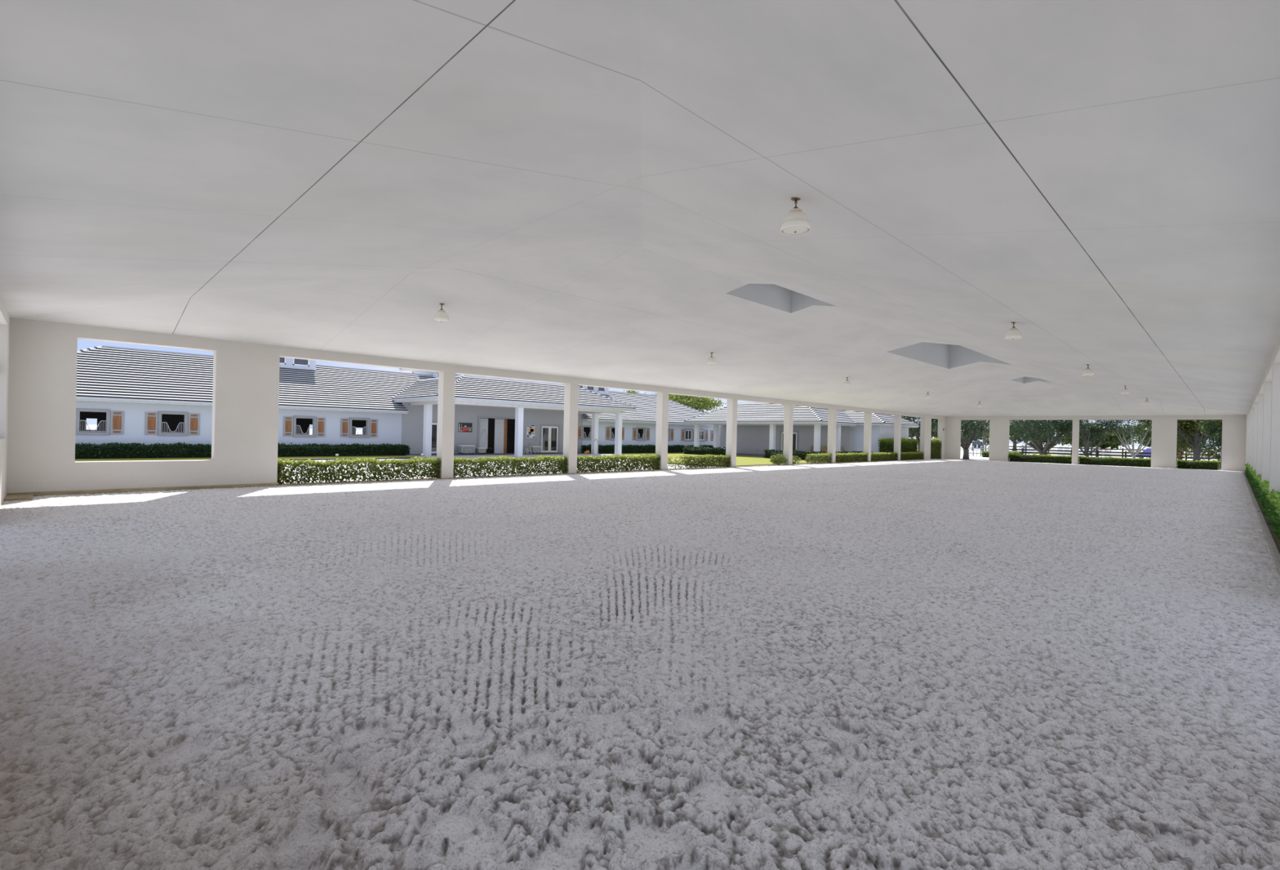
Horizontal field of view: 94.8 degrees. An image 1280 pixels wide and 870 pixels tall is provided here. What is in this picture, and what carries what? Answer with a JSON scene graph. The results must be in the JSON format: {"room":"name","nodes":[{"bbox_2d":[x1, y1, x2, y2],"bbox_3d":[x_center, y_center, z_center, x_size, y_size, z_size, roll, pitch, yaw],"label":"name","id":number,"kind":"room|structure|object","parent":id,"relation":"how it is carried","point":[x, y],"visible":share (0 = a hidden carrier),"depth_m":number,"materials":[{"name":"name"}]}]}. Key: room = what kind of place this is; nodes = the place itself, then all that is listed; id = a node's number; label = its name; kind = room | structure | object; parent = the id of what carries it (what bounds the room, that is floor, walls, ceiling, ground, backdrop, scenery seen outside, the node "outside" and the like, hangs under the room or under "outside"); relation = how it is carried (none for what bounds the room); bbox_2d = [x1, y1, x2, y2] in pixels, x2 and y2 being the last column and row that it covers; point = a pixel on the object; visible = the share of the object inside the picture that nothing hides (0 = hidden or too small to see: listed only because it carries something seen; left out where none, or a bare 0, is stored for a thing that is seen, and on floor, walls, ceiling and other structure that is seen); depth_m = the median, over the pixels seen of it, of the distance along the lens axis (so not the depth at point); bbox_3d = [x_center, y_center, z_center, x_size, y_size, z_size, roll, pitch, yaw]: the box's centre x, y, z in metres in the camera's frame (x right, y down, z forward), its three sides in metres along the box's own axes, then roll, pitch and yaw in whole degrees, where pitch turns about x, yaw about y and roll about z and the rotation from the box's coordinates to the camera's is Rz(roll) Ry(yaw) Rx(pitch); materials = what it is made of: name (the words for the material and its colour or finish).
{"room":"sports facility","nodes":[
{"label":"sports facility","id":0,"kind":"room"},
{"bbox_2d":[0,295,9,506],"bbox_3d":[-7.295,-0.314,5.992,0.400,4.340,20.070,1,0,-45],"label":"wall","id":1,"kind":"structure","parent":0,"point":[4,316],"depth_m":12.63,"materials":[{"name":"paint"}]},
{"bbox_2d":[435,371,455,478],"bbox_3d":[-6.871,-0.187,20.836,0.440,4.060,0.400,1,0,-45],"label":"column","id":2,"kind":"structure","parent":0,"point":[446,380],"depth_m":20.69,"materials":[{"name":"paint"}]},
{"bbox_2d":[6,317,946,494],"bbox_3d":[7.392,-0.038,34.992,62.110,4.340,0.400,1,0,-45],"label":"wall","id":3,"kind":"structure","parent":0,"point":[42,357],"depth_m":15.44,"materials":[{"name":"paint"}]},
{"bbox_2d":[563,383,578,473],"bbox_3d":[-2.918,-0.107,24.760,0.440,4.060,0.400,1,0,-45],"label":"column","id":4,"kind":"structure","parent":0,"point":[570,425],"depth_m":24.61,"materials":[{"name":"paint"}]},
{"bbox_2d":[0,458,1279,869],"bbox_3d":[14.510,1.997,27.780,61.310,0.122,19.930,1,0,-45],"label":"floor","id":5,"kind":"structure","parent":0,"point":[940,664],"depth_m":4.30,"materials":[{"name":"sand"}]},
{"bbox_2d":[0,0,1279,416],"bbox_3d":[14.684,-3.722,27.722,61.310,3.366,20.070,1,0,-45],"label":"ceiling","id":6,"kind":"structure","parent":0,"point":[593,189],"depth_m":6.78,"materials":[{"name":"paint"}]},
{"bbox_2d":[433,303,448,322],"bbox_3d":[-5.122,-3.150,15.203,0.390,0.464,0.390,1,0,-45],"label":"pendant lamp","id":7,"kind":"object","parent":6,"relation":"hanging from","point":[441,316],"visible":1,"depth_m":15.09,"materials":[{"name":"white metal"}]},
{"bbox_2d":[706,352,716,364],"bbox_3d":[2.804,-2.989,23.072,0.390,0.464,0.390,1,0,-45],"label":"pendant lamp","id":8,"kind":"object","parent":6,"relation":"hanging from","point":[711,360],"visible":1,"depth_m":22.95,"materials":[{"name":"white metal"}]},
{"bbox_2d":[780,197,810,235],"bbox_3d":[2.096,-2.954,7.929,0.390,0.464,0.390,1,0,-45],"label":"pendant lamp","id":9,"kind":"object","parent":6,"relation":"hanging from","point":[796,222],"visible":1,"depth_m":7.82,"materials":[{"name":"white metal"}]},
{"bbox_2d":[782,226,808,234],"bbox_3d":[2.091,-2.760,7.929,0.366,0.043,0.366,1,0,-45],"label":"diffuser","id":10,"kind":"object","parent":9,"relation":"attached to","point":[785,229],"depth_m":7.89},
{"bbox_2d":[1004,322,1022,339],"bbox_3d":[10.022,-2.794,15.797,0.390,0.464,0.390,1,0,-45],"label":"pendant lamp","id":11,"kind":"object","parent":6,"relation":"hanging from","point":[1013,333],"visible":1,"depth_m":15.70,"materials":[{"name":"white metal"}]},
{"bbox_2d":[1081,364,1093,376],"bbox_3d":[18.182,-2.628,23.899,0.390,0.464,0.390,1,0,-45],"label":"pendant lamp","id":12,"kind":"object","parent":6,"relation":"hanging from","point":[1088,371],"visible":1,"depth_m":23.79,"materials":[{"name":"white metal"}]},
{"bbox_2d":[654,392,668,470],"bbox_3d":[1.070,-0.026,28.719,0.440,4.060,0.400,1,0,-45],"label":"column","id":13,"kind":"structure","parent":0,"point":[662,398],"depth_m":28.57,"materials":[{"name":"paint"}]},
{"bbox_2d":[725,399,737,466],"bbox_3d":[5.079,0.055,32.699,0.440,4.060,0.400,1,0,-45],"label":"column","id":14,"kind":"structure","parent":0,"point":[731,404],"depth_m":32.55,"materials":[{"name":"paint"}]},
{"bbox_2d":[782,404,793,465],"bbox_3d":[9.273,0.140,36.862,0.440,4.060,0.400,1,0,-45],"label":"column","id":15,"kind":"structure","parent":0,"point":[788,409],"depth_m":36.71,"materials":[{"name":"paint"}]},
{"bbox_2d":[826,408,836,462],"bbox_3d":[13.310,0.222,40.871,0.440,4.060,0.400,1,0,-45],"label":"column","id":16,"kind":"structure","parent":0,"point":[832,413],"depth_m":40.72,"materials":[{"name":"paint"}]},
{"bbox_2d":[863,412,871,462],"bbox_3d":[17.327,0.304,44.858,0.440,4.060,0.400,1,0,-45],"label":"column","id":17,"kind":"structure","parent":0,"point":[868,415],"depth_m":44.70,"materials":[{"name":"paint"}]},
{"bbox_2d":[893,415,901,460],"bbox_3d":[21.357,0.386,48.859,0.440,4.060,0.400,1,0,-45],"label":"column","id":18,"kind":"structure","parent":0,"point":[897,424],"depth_m":48.70,"materials":[{"name":"paint"}]},
{"bbox_2d":[1071,419,1079,464],"bbox_3d":[36.540,0.736,49.414,0.400,4.020,0.410,1,0,-45],"label":"column","id":19,"kind":"structure","parent":0,"point":[1075,436],"depth_m":49.27,"materials":[{"name":"paint"}]},
{"bbox_2d":[945,415,1246,471],"bbox_3d":[36.495,0.575,49.464,0.400,4.340,20.070,1,0,-45],"label":"wall","id":20,"kind":"structure","parent":0,"point":[1164,428],"depth_m":45.56,"materials":[{"name":"paint"}]},
{"bbox_2d":[1248,412,1251,465],"bbox_3d":[35.774,0.723,34.331,0.440,4.060,0.400,1,0,-45],"label":"column","id":21,"kind":"structure","parent":0,"point":[1250,415],"depth_m":34.29,"materials":[{"name":"paint"}]},
{"bbox_2d":[1249,408,1253,467],"bbox_3d":[31.743,0.641,30.330,0.440,4.060,0.400,1,0,-45],"label":"column","id":22,"kind":"structure","parent":0,"point":[1252,409],"depth_m":30.28,"materials":[{"name":"paint"}]},
{"bbox_2d":[1253,401,1257,471],"bbox_3d":[27.727,0.559,26.342,0.440,4.060,0.400,1,0,-45],"label":"column","id":23,"kind":"structure","parent":0,"point":[1255,405],"depth_m":26.29,"materials":[{"name":"paint"}]},
{"bbox_2d":[1256,393,1263,475],"bbox_3d":[23.689,0.478,22.334,0.440,4.060,0.400,1,0,-45],"label":"column","id":24,"kind":"structure","parent":0,"point":[1260,397],"depth_m":22.27,"materials":[{"name":"paint"}]},
{"bbox_2d":[1245,336,1279,464],"bbox_3d":[21.808,0.299,20.463,62.110,4.340,0.400,1,0,-45],"label":"wall","id":25,"kind":"structure","parent":0,"point":[1275,357],"depth_m":18.32,"materials":[{"name":"paint"}]},
{"bbox_2d":[1261,381,1271,482],"bbox_3d":[19.495,0.393,18.171,0.440,4.060,0.400,1,0,-45],"label":"column","id":26,"kind":"structure","parent":0,"point":[1267,385],"depth_m":18.11,"materials":[{"name":"paint"}]},
{"bbox_2d":[1268,363,1279,512],"bbox_3d":[15.486,0.311,14.190,0.440,4.060,0.400,1,0,-45],"label":"column","id":27,"kind":"structure","parent":0,"point":[1274,463],"depth_m":14.13,"materials":[{"name":"paint"}]},
{"label":"outside","id":28,"kind":"structure","parent":0,"visible":0},
{"bbox_2d":[960,450,988,460],"bbox_3d":[46.932,2.661,82.913,56.500,0.001,22.500,1,0,-45],"label":"gravel drive","id":29,"kind":"structure","parent":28,"point":[971,457],"depth_m":67.90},
{"bbox_2d":[968,444,989,456],"bbox_3d":[40.176,1.843,70.202,0.100,1.400,2.500,1,0,-45],"label":"gate","id":30,"kind":"object","parent":29,"relation":"on","point":[969,448],"visible":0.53,"depth_m":70.19,"materials":[{"name":"grey paint"}]},
{"bbox_2d":[981,450,1022,458],"bbox_3d":[40.311,2.147,65.691,1.551,0.840,3.918,1,0,-45],"label":"hedge","id":31,"kind":"object","parent":29,"relation":"on","point":[985,454],"visible":0.29,"depth_m":66.23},
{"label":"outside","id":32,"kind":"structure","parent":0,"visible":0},
{"bbox_2d":[85,424,1220,466],"bbox_3d":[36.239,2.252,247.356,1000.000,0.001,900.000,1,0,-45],"label":"field","id":33,"kind":"structure","parent":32,"point":[92,427],"depth_m":167.82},
{"bbox_2d":[4,493,33,501],"bbox_3d":[-13.760,1.430,13.051,0.420,0.150,1.000,1,0,-45],"label":"board","id":34,"kind":"object","parent":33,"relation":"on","point":[27,496],"visible":0.53,"depth_m":12.84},
{"bbox_2d":[75,346,719,453],"bbox_3d":[-14.189,-2.528,49.265,57.947,8.333,12.347,1,0,-45],"label":"building","id":35,"kind":"structure","parent":33,"relation":"on","point":[147,397],"depth_m":37.20,"materials":[{"name":"paint"}]},
{"bbox_2d":[79,420,106,431],"bbox_3d":[-26.964,-0.445,29.029,0.960,0.552,0.028,1,0,-45],"label":"grille","id":36,"kind":"object","parent":35,"relation":"attached to","point":[79,420],"depth_m":29.05,"materials":[{"name":"metal"}]},
{"bbox_2d":[110,410,124,434],"bbox_3d":[-26.308,-0.625,29.629,0.500,1.160,0.035,1,0,-45],"label":"shutter","id":37,"kind":"object","parent":35,"relation":"hanging from","point":[117,417],"depth_m":29.63,"materials":[{"name":"brown paint"}]},
{"bbox_2d":[145,412,158,434],"bbox_3d":[-25.358,-0.606,30.573,0.500,1.160,0.035,1,0,-45],"label":"shutter","id":38,"kind":"object","parent":35,"relation":"hanging from","point":[151,418],"depth_m":30.57,"materials":[{"name":"brown paint"}]},
{"bbox_2d":[161,422,183,432],"bbox_3d":[-24.757,-0.400,31.220,0.960,0.552,0.028,1,0,-45],"label":"grille","id":39,"kind":"object","parent":35,"relation":"attached to","point":[162,422],"depth_m":31.18,"materials":[{"name":"metal"}]},
{"bbox_2d":[187,413,199,435],"bbox_3d":[-24.102,-0.581,31.820,0.500,1.160,0.035,1,0,-45],"label":"shutter","id":40,"kind":"object","parent":35,"relation":"hanging from","point":[193,419],"depth_m":31.81,"materials":[{"name":"brown paint"}]},
{"bbox_2d":[283,416,293,435],"bbox_3d":[-20.901,-0.516,34.997,0.500,1.160,0.035,1,0,-45],"label":"shutter","id":41,"kind":"object","parent":35,"relation":"hanging from","point":[287,420],"depth_m":34.98,"materials":[{"name":"brown paint"}]},
{"bbox_2d":[296,425,313,434],"bbox_3d":[-20.300,-0.309,35.644,0.960,0.552,0.028,1,0,-45],"label":"grille","id":42,"kind":"object","parent":35,"relation":"attached to","point":[296,425],"depth_m":35.75,"materials":[{"name":"metal"}]},
{"bbox_2d":[315,417,325,436],"bbox_3d":[-19.645,-0.490,36.244,0.500,1.160,0.035,1,0,-45],"label":"shutter","id":43,"kind":"object","parent":35,"relation":"hanging from","point":[320,422],"depth_m":36.24,"materials":[{"name":"brown paint"}]},
{"bbox_2d":[340,418,349,436],"bbox_3d":[-18.652,-0.470,37.230,0.500,1.160,0.035,1,0,-45],"label":"shutter","id":44,"kind":"object","parent":35,"relation":"hanging from","point":[344,423],"depth_m":37.22,"materials":[{"name":"brown paint"}]},
{"bbox_2d":[351,426,365,435],"bbox_3d":[-18.051,-0.264,37.877,0.960,0.552,0.028,1,0,-45],"label":"grille","id":45,"kind":"object","parent":35,"relation":"attached to","point":[352,427],"depth_m":37.79,"materials":[{"name":"metal"}]},
{"bbox_2d":[369,419,377,437],"bbox_3d":[-17.396,-0.445,38.477,0.500,1.160,0.035,1,0,-45],"label":"shutter","id":46,"kind":"object","parent":35,"relation":"hanging from","point":[373,423],"depth_m":38.48,"materials":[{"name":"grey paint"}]},
{"bbox_2d":[457,422,472,431],"bbox_3d":[-12.771,-0.556,43.069,1.080,0.670,0.034,1,0,-45],"label":"framed picture","id":47,"kind":"object","parent":35,"relation":"attached to","point":[463,427],"visible":1,"depth_m":43.06},
{"bbox_2d":[482,443,493,453],"bbox_3d":[-12.003,1.057,45.740,1.260,0.780,0.700,1,0,-45],"label":"utility cart","id":48,"kind":"object","parent":35,"relation":"in","point":[490,450],"visible":0.62,"depth_m":45.82,"materials":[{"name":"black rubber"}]},
{"bbox_2d":[526,425,535,438],"bbox_3d":[-8.737,-0.269,47.077,0.800,1.040,0.034,1,0,-45],"label":"poster","id":49,"kind":"object","parent":35,"relation":"attached to","point":[530,428],"visible":1,"depth_m":47.08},
{"bbox_2d":[7,459,917,496],"bbox_3d":[5.196,1.796,32.532,54.740,0.185,0.060,1,0,-45],"label":"walkway","id":50,"kind":"structure","parent":33,"relation":"on","point":[197,487],"depth_m":15.82,"materials":[{"name":"concrete"}]},
{"bbox_2d":[622,389,726,413],"bbox_3d":[5.613,-2.773,93.140,24.555,9.150,12.041,1,0,-45],"label":"tree","id":51,"kind":"object","parent":33,"relation":"on","point":[695,402],"visible":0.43,"depth_m":91.50,"materials":[{"name":"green plant"}]},
{"bbox_2d":[684,402,919,456],"bbox_3d":[16.021,-0.453,56.977,17.147,5.278,17.274,1,0,-45],"label":"building","id":52,"kind":"structure","parent":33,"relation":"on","point":[760,425],"depth_m":53.01,"materials":[{"name":"paint"}]},
{"bbox_2d":[901,415,937,452],"bbox_3d":[29.520,-1.829,61.857,6.122,8.417,7.439,1,0,37],"label":"tree","id":53,"kind":"object","parent":33,"relation":"on","point":[917,429],"visible":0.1,"depth_m":61.80,"materials":[{"name":"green plant"}]},
{"bbox_2d":[911,418,989,444],"bbox_3d":[73.990,-0.715,138.086,11.671,7.882,21.704,1,0,-45],"label":"tree","id":54,"kind":"object","parent":33,"relation":"on","point":[935,435],"visible":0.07,"depth_m":136.25,"materials":[{"name":"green plant"}]},
{"bbox_2d":[960,420,989,459],"bbox_3d":[31.863,-1.851,57.721,6.357,8.585,5.551,1,0,-9],"label":"tree","id":55,"kind":"object","parent":33,"relation":"on","point":[965,428],"visible":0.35,"depth_m":57.38,"materials":[{"name":"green plant"}]},
{"bbox_2d":[960,420,989,452],"bbox_3d":[42.343,-1.980,72.732,9.394,9.233,7.216,1,0,-45],"label":"tree","id":56,"kind":"object","parent":33,"relation":"on","point":[984,421],"visible":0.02,"depth_m":73.11,"materials":[{"name":"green plant"}]},
{"bbox_2d":[977,421,1061,450],"bbox_3d":[80.928,-0.185,126.213,12.341,7.162,15.679,1,0,-45],"label":"tree","id":57,"kind":"object","parent":33,"relation":"on","point":[1011,437],"visible":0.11,"depth_m":125.80,"materials":[{"name":"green plant"}]},
{"bbox_2d":[986,419,1098,455],"bbox_3d":[40.964,-1.311,60.584,10.518,7.901,10.358,1,0,-36],"label":"tree","id":58,"kind":"object","parent":33,"relation":"on","point":[1046,431],"visible":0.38,"depth_m":59.51,"materials":[{"name":"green plant"}]},
{"bbox_2d":[1053,419,1124,457],"bbox_3d":[44.476,-0.685,58.609,5.634,6.802,5.831,1,0,34],"label":"tree","id":59,"kind":"object","parent":33,"relation":"on","point":[1092,433],"visible":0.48,"depth_m":57.87,"materials":[{"name":"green plant"}]},
{"bbox_2d":[1052,422,1134,451],"bbox_3d":[92.139,0.487,119.516,12.392,6.328,14.900,1,0,-45],"label":"tree","id":60,"kind":"object","parent":33,"relation":"on","point":[1111,441],"visible":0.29,"depth_m":117.57,"materials":[{"name":"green plant"}]},
{"bbox_2d":[1008,445,1209,460],"bbox_3d":[59.922,2.299,77.267,0.170,1.330,21.340,1,0,-45],"label":"rail fence","id":61,"kind":"object","parent":33,"relation":"on","point":[1025,446],"visible":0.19,"depth_m":77.22,"materials":[{"name":"black paint"}]},
{"bbox_2d":[1095,419,1151,458],"bbox_3d":[47.896,-1.012,56.786,7.687,7.602,7.368,1,0,-45],"label":"tree","id":62,"kind":"object","parent":33,"relation":"on","point":[1130,429],"visible":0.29,"depth_m":56.65,"materials":[{"name":"green plant"}]},
{"bbox_2d":[1128,421,1208,448],"bbox_3d":[97.948,0.372,108.481,12.403,6.847,13.422,1,0,-45],"label":"tree","id":63,"kind":"object","parent":33,"relation":"on","point":[1144,443],"visible":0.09,"depth_m":109.51,"materials":[{"name":"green plant"}]},
{"bbox_2d":[1129,419,1222,465],"bbox_3d":[50.155,-1.350,52.923,7.109,8.375,8.019,1,0,-19],"label":"tree","id":64,"kind":"object","parent":33,"relation":"on","point":[1184,427],"visible":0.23,"depth_m":53.05,"materials":[{"name":"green plant"}]},
{"bbox_2d":[1195,419,1222,468],"bbox_3d":[49.376,0.503,49.496,4.072,4.647,3.007,1,0,-15],"label":"tree","id":65,"kind":"object","parent":33,"relation":"on","point":[1217,437],"visible":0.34,"depth_m":49.76,"materials":[{"name":"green plant"}]},
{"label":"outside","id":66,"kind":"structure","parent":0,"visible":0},
{"bbox_2d":[281,459,908,484],"bbox_3d":[7.147,1.877,35.040,50.435,0.100,0.750,1,0,-45],"label":"planting bed","id":67,"kind":"object","parent":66,"point":[900,460],"visible":0.21,"depth_m":23.73,"materials":[{"name":"soil"}]},
{"bbox_2d":[276,456,441,484],"bbox_3d":[-8.913,1.100,19.028,5.170,0.811,0.774,1,0,-45],"label":"hedge","id":68,"kind":"object","parent":67,"relation":"on","point":[372,463],"visible":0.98,"depth_m":18.70,"materials":[{"name":"green plant"}]},
{"bbox_2d":[453,454,568,477],"bbox_3d":[-5.007,1.185,22.881,5.301,0.814,0.789,1,0,-45],"label":"hedge","id":69,"kind":"object","parent":67,"relation":"on","point":[504,461],"visible":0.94,"depth_m":22.61,"materials":[{"name":"green plant"}]},
{"bbox_2d":[577,453,660,473],"bbox_3d":[-1.036,1.260,26.848,5.337,0.811,0.774,1,0,-45],"label":"hedge","id":70,"kind":"object","parent":67,"relation":"on","point":[654,459],"visible":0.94,"depth_m":26.59,"materials":[{"name":"green plant"}]},
{"bbox_2d":[666,453,730,469],"bbox_3d":[2.964,1.363,30.781,5.342,0.768,0.751,1,0,-45],"label":"hedge","id":71,"kind":"object","parent":67,"relation":"on","point":[701,460],"visible":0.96,"depth_m":30.77,"materials":[{"name":"green plant"}]},
{"bbox_2d":[769,453,787,465],"bbox_3d":[8.526,1.506,36.301,1.191,0.712,1.159,1,0,-4],"label":"shrub","id":72,"kind":"object","parent":67,"relation":"on","point":[777,459],"visible":1,"depth_m":36.15,"materials":[{"name":"green plant"}]},
{"bbox_2d":[805,453,831,463],"bbox_3d":[12.177,1.573,39.958,2.537,0.735,0.747,1,0,-45],"label":"hedge","id":73,"kind":"object","parent":67,"relation":"on","point":[820,456],"visible":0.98,"depth_m":39.70,"materials":[{"name":"green plant"}]},
{"bbox_2d":[826,452,867,462],"bbox_3d":[15.191,1.609,42.953,5.376,0.782,0.802,1,0,-45],"label":"hedge","id":74,"kind":"object","parent":67,"relation":"on","point":[848,457],"visible":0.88,"depth_m":42.81,"materials":[{"name":"green plant"}]},
{"bbox_2d":[871,452,897,461],"bbox_3d":[19.213,1.710,46.954,5.386,0.753,0.815,1,0,-45],"label":"hedge","id":75,"kind":"object","parent":67,"relation":"on","point":[882,456],"visible":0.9,"depth_m":46.82,"materials":[{"name":"green plant"}]},
{"bbox_2d":[900,451,924,460],"bbox_3d":[23.270,1.773,50.973,5.491,0.782,0.802,1,0,-45],"label":"hedge","id":76,"kind":"object","parent":67,"relation":"on","point":[908,455],"visible":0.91,"depth_m":50.79,"materials":[{"name":"green plant"}]},
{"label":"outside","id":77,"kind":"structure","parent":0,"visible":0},
{"bbox_2d":[281,456,937,483],"bbox_3d":[-18.993,1.340,19.459,120.500,0.001,15.470,1,0,-45],"label":"paving","id":78,"kind":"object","parent":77,"point":[668,467],"depth_m":26.30,"materials":[{"name":"concrete"}]},
{"bbox_2d":[281,457,426,460],"bbox_3d":[-29.486,1.091,19.884,46.200,0.120,0.120,1,0,-45],"label":"trim","id":79,"kind":"structure","parent":78,"relation":"on","point":[403,457],"depth_m":32.65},
{"bbox_2d":[930,438,942,459],"bbox_3d":[27.365,1.252,54.917,2.978,1.990,0.762,1,0,-45],"label":"hedge","id":80,"kind":"object","parent":78,"relation":"on","point":[935,443],"visible":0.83,"depth_m":54.78,"materials":[{"name":"green plant"}]},
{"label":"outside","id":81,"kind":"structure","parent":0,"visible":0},
{"bbox_2d":[1244,471,1279,553],"bbox_3d":[23.196,2.238,21.766,54.450,0.120,0.750,1,0,-45],"label":"planting bed","id":82,"kind":"object","parent":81,"point":[1275,538],"visible":0.12,"depth_m":12.85,"materials":[{"name":"soil"}]},
{"bbox_2d":[1248,470,1256,489],"bbox_3d":[25.697,1.866,24.312,5.453,0.802,0.790,1,0,-45],"label":"hedge","id":83,"kind":"object","parent":82,"relation":"on","point":[1254,473],"visible":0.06,"depth_m":24.52,"materials":[{"name":"green plant"}]},
{"bbox_2d":[1252,474,1261,500],"bbox_3d":[21.614,1.781,20.234,5.723,0.805,0.745,1,0,-45],"label":"hedge","id":84,"kind":"object","parent":82,"relation":"on","point":[1257,479],"visible":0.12,"depth_m":20.53,"materials":[{"name":"green plant"}]},
{"bbox_2d":[1254,480,1269,515],"bbox_3d":[17.481,1.696,16.180,5.429,0.800,0.837,1,0,-45],"label":"hedge","id":85,"kind":"object","parent":82,"relation":"on","point":[1264,486],"visible":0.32,"depth_m":15.98,"materials":[{"name":"green plant"}]},
{"bbox_2d":[1264,488,1279,539],"bbox_3d":[13.478,1.618,12.181,5.390,0.802,0.790,1,0,-45],"label":"hedge","id":86,"kind":"object","parent":82,"relation":"on","point":[1273,498],"visible":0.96,"depth_m":12.38,"materials":[{"name":"green plant"}]},
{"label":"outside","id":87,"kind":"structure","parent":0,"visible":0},
{"label":"path","id":88,"kind":"object","parent":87,"visible":0},
{"bbox_2d":[1242,471,1279,575],"bbox_3d":[22.904,2.214,22.060,54.450,0.155,0.080,1,0,-45],"label":"kerb","id":89,"kind":"object","parent":88,"relation":"on","point":[1275,553],"visible":0.79,"depth_m":11.65,"materials":[{"name":"concrete"}]},
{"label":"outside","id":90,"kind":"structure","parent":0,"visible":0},
{"bbox_2d":[609,453,820,465],"bbox_3d":[9.418,1.880,51.869,33.500,0.001,19.700,1,0,-45],"label":"lawn","id":91,"kind":"structure","parent":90,"point":[740,460],"depth_m":44.66,"materials":[{"name":"plant"}]},
{"bbox_2d":[580,444,713,453],"bbox_3d":[1.894,1.292,56.539,18.896,0.872,1.232,1,0,-45],"label":"hedge","id":92,"kind":"object","parent":91,"relation":"on","point":[607,449],"visible":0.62,"depth_m":53.68,"materials":[{"name":"green plant"}]},
{"bbox_2d":[683,445,725,455],"bbox_3d":[6.160,1.390,53.170,1.206,0.852,5.465,1,0,-45],"label":"hedge","id":93,"kind":"object","parent":91,"relation":"on","point":[689,450],"visible":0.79,"depth_m":53.10,"materials":[{"name":"green plant"}]},
{"bbox_2d":[762,448,826,461],"bbox_3d":[12.386,1.566,47.167,1.235,0.798,5.386,1,0,-45],"label":"hedge","id":94,"kind":"object","parent":91,"relation":"on","point":[802,455],"visible":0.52,"depth_m":46.71,"materials":[{"name":"green plant"}]},
{"bbox_2d":[877,437,919,459],"bbox_3d":[22.763,1.166,51.710,7.477,1.966,0.931,1,0,-45],"label":"hedge","id":95,"kind":"object","parent":91,"relation":"on","point":[886,445],"visible":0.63,"depth_m":51.41,"materials":[{"name":"plant"}]},
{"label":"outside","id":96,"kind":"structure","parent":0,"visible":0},
{"label":"field","id":97,"kind":"object","parent":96,"visible":0},
{"bbox_2d":[1008,448,1220,463],"bbox_3d":[51.963,2.266,66.831,0.170,1.080,19.740,1,0,-45],"label":"rail fence","id":98,"kind":"object","parent":97,"relation":"on","point":[1022,449],"visible":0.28,"depth_m":66.68,"materials":[{"name":"black paint"}]},
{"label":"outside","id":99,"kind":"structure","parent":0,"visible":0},
{"bbox_2d":[960,458,1221,470],"bbox_3d":[39.321,2.554,51.758,7.200,0.001,34.000,1,0,-45],"label":"verge","id":100,"kind":"structure","parent":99,"point":[960,459],"depth_m":51.08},
{"bbox_2d":[1008,453,1071,463],"bbox_3d":[34.976,2.038,51.484,0.839,0.765,4.885,1,0,-45],"label":"hedge","id":101,"kind":"object","parent":100,"relation":"on","point":[1015,458],"visible":0.99,"depth_m":51.26,"materials":[{"name":"plant"}]},
{"bbox_2d":[1078,455,1151,466],"bbox_3d":[38.541,2.115,47.868,0.839,0.778,4.762,1,0,-45],"label":"hedge","id":102,"kind":"object","parent":100,"relation":"on","point":[1112,461],"visible":1,"depth_m":47.64,"materials":[{"name":"plant"}]},
{"bbox_2d":[1176,459,1219,470],"bbox_3d":[42.003,2.198,44.399,0.870,0.758,2.481,1,0,-45],"label":"hedge","id":103,"kind":"object","parent":100,"relation":"on","point":[1180,464],"visible":1,"depth_m":44.19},
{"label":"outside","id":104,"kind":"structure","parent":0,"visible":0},
{"bbox_2d":[75,455,413,461],"bbox_3d":[-31.169,1.041,21.580,46.200,0.001,4.700,1,0,-45],"label":"lawn strip","id":105,"kind":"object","parent":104,"point":[380,456],"depth_m":30.14,"materials":[{"name":"plant"}]},
{"bbox_2d":[75,441,410,458],"bbox_3d":[-22.692,0.788,32.138,20.412,0.879,1.193,1,0,-45],"label":"hedge","id":106,"kind":"object","parent":105,"relation":"on","point":[86,451],"visible":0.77,"depth_m":30.93,"materials":[{"name":"green plant"}]},
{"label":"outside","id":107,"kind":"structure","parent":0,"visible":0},
{"bbox_2d":[736,453,826,458],"bbox_3d":[11.723,1.948,53.947,5.700,0.100,14.800,1,0,-45],"label":"paving","id":108,"kind":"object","parent":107,"point":[737,454],"depth_m":54.64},
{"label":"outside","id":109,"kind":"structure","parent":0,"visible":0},
{"bbox_2d":[404,453,623,458],"bbox_3d":[-8.606,1.520,43.487,16.300,0.100,5.400,1,0,-45],"label":"paving","id":110,"kind":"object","parent":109,"point":[578,455],"visible":0.43,"depth_m":40.88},
{"bbox_2d":[408,453,591,456],"bbox_3d":[-9.622,1.465,44.583,16.000,0.062,2.390,1,0,-45],"label":"paving","id":111,"kind":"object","parent":110,"relation":"on","point":[416,455],"visible":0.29,"depth_m":43.24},
{"bbox_2d":[457,444,475,453],"bbox_3d":[-12.525,1.052,42.475,1.030,0.638,0.580,1,0,-45],"label":"bench","id":112,"kind":"object","parent":111,"relation":"on","point":[462,449],"visible":0.98,"depth_m":42.23,"materials":[{"name":"grey paint"}]},
{"bbox_2d":[528,445,541,453],"bbox_3d":[-8.303,1.168,46.667,0.790,0.578,0.580,1,0,-45],"label":"trunk","id":113,"kind":"object","parent":111,"relation":"on","point":[536,449],"visible":0.98,"depth_m":46.48,"materials":[{"name":"grey paint"}]},
{"bbox_2d":[391,374,636,457],"bbox_3d":[-11.471,-1.336,46.424,16.717,5.517,15.047,1,0,-45],"label":"entrance portico","id":114,"kind":"object","parent":110,"relation":"on","point":[470,390],"visible":0.63,"depth_m":40.59,"materials":[{"name":"paint"}]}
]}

